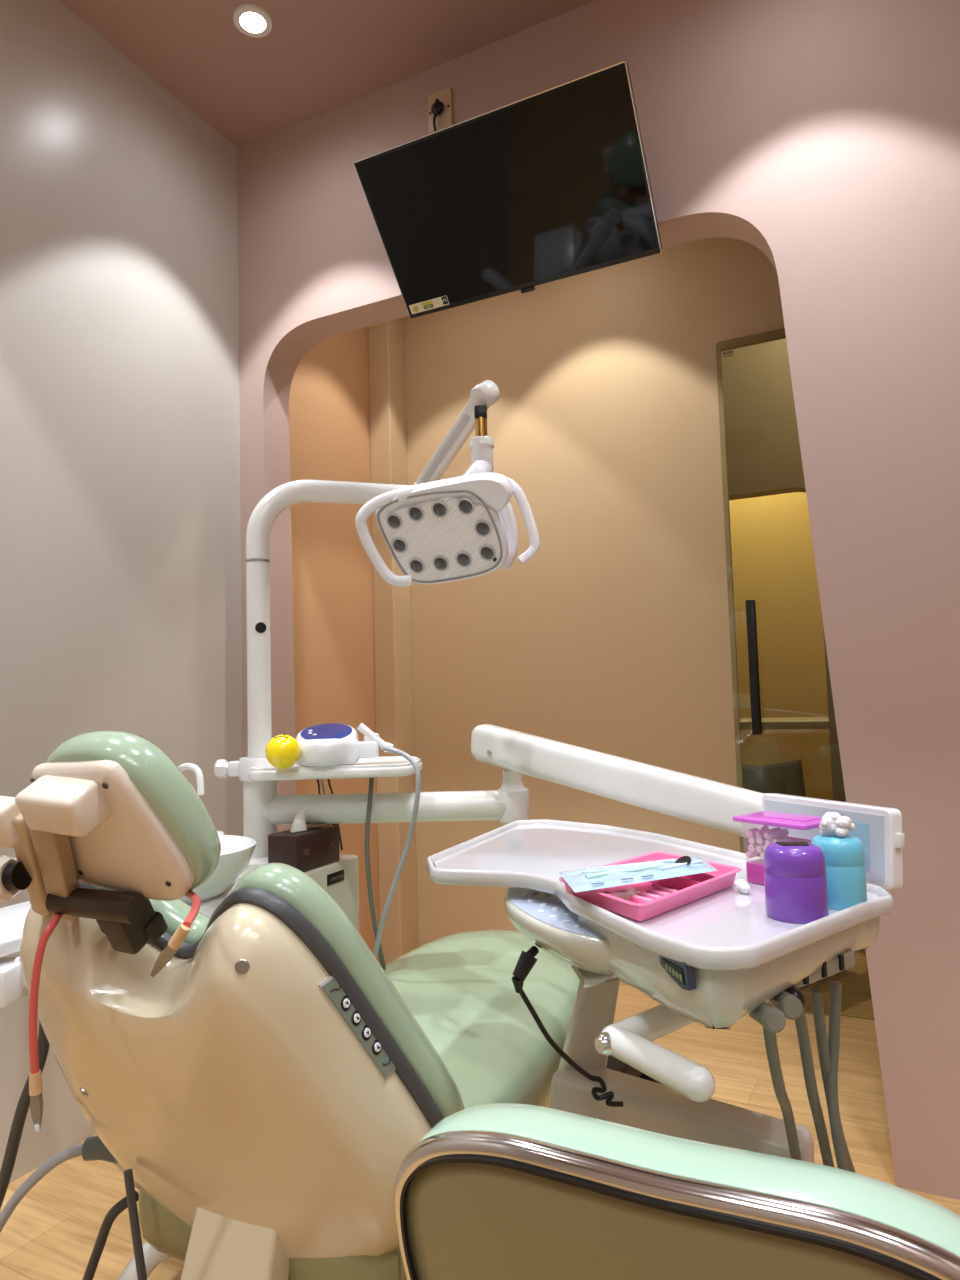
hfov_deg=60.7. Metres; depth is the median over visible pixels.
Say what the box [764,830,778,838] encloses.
roll
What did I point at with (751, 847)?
roll
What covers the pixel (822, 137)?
wall
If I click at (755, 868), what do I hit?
box
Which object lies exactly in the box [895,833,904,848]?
switch
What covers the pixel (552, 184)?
television
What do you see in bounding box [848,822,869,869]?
print
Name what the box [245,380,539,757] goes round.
lamp
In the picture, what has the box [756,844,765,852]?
roll
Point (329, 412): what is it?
wall
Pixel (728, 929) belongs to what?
tray
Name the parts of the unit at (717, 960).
arm, swivel post, black cord, spring arm, syringe knob, syringe knob, holder rail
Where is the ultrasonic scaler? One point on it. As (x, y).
(328, 744)
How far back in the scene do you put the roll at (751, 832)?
1.06 m
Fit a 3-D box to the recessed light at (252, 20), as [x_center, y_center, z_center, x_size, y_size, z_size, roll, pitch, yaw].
[-0.632,-1.722,2.283,0.108,0.009,0.108,-4,-4,26]
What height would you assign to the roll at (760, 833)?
0.010 m
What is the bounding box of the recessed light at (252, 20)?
[233,4,272,37]
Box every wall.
[0,0,242,1183]
[237,0,959,1199]
[289,327,380,964]
[404,237,784,985]
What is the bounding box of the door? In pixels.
[716,328,873,1019]
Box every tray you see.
[0,901,30,956]
[214,756,422,780]
[426,819,893,970]
[559,852,740,920]
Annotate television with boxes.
[353,60,661,318]
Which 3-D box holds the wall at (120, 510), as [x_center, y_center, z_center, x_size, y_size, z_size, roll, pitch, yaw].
[-1.806,-0.294,0.777,0.120,2.994,4.672,-4,-4,26]
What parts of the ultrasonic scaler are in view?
display panel, handpiece cord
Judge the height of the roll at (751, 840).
0.009 m
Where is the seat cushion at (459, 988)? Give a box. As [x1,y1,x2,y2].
[384,929,579,1263]
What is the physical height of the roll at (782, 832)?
0.009 m
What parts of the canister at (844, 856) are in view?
lid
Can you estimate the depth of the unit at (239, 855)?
1.47 m
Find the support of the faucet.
on the unit at (239, 855)
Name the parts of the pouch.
probe handle, instrument rod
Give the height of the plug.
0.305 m
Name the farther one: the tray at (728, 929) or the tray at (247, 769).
the tray at (247, 769)
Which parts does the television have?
sensor knob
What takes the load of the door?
in the wall at (613, 638)
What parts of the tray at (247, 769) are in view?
clamp knob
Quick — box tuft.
[819,812,854,836]
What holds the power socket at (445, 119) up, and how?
attached to the wall at (822, 137)
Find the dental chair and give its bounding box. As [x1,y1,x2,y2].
[0,730,813,1279]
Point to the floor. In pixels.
(52, 1232)
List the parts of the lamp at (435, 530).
handle, plate, spring arm, handle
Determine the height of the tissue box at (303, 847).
0.126 m
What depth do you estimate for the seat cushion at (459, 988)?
1.62 m
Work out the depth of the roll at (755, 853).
1.06 m
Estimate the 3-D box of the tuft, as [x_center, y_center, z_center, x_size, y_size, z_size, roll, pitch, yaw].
[0.411,0.213,0.943,0.038,0.030,0.037,-4,-4,26]
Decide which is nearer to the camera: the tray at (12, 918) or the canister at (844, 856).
the canister at (844, 856)
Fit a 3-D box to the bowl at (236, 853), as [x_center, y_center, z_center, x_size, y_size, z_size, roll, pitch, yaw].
[-0.566,0.440,1.560,0.272,0.094,0.272,-4,-4,26]
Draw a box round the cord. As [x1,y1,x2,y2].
[29,891,200,1130]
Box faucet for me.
[178,763,204,794]
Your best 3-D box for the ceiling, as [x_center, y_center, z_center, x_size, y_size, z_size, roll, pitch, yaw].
[-0.300,-1.932,0.124,3.735,0.100,4.872,-4,-4,26]
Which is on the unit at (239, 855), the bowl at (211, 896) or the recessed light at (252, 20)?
the bowl at (211, 896)
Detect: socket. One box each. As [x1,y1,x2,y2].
[428,87,452,133]
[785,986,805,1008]
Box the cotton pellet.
[734,879,750,893]
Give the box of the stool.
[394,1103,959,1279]
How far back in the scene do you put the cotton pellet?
1.00 m
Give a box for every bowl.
[180,835,255,904]
[189,876,242,917]
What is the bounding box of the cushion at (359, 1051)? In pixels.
[149,863,464,1117]
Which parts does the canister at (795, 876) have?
lid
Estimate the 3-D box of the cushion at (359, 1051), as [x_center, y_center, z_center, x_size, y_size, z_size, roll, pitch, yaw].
[-0.323,0.583,1.194,0.629,0.585,0.365,-4,-4,26]
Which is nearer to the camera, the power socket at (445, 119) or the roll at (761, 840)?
the roll at (761, 840)
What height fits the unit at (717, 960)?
0.565 m
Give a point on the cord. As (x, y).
(35, 1078)
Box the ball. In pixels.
[265,733,300,768]
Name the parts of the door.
handle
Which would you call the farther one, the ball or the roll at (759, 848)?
the ball
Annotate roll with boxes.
[746,828,758,836]
[746,849,759,858]
[748,836,756,843]
[748,843,757,851]
[755,829,769,837]
[756,837,767,843]
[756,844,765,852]
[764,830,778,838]
[765,837,778,845]
[777,829,788,836]
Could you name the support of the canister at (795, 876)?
on the unit at (717, 960)
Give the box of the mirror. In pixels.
[675,856,690,864]
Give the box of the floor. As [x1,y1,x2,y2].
[0,985,959,1279]
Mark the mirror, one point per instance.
(684, 860)
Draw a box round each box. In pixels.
[268,809,339,871]
[733,811,821,884]
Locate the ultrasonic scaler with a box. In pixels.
[296,723,420,969]
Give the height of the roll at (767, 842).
0.011 m
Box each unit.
[0,763,359,1279]
[264,724,904,1172]
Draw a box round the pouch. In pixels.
[559,856,717,892]
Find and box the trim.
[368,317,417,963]
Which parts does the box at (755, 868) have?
lid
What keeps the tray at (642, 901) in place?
on the unit at (717, 960)
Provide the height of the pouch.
0.016 m
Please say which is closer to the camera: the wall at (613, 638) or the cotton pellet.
the cotton pellet
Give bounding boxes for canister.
[764,841,828,923]
[811,834,867,909]
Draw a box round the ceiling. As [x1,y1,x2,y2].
[59,0,594,147]
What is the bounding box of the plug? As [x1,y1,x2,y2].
[431,99,443,131]

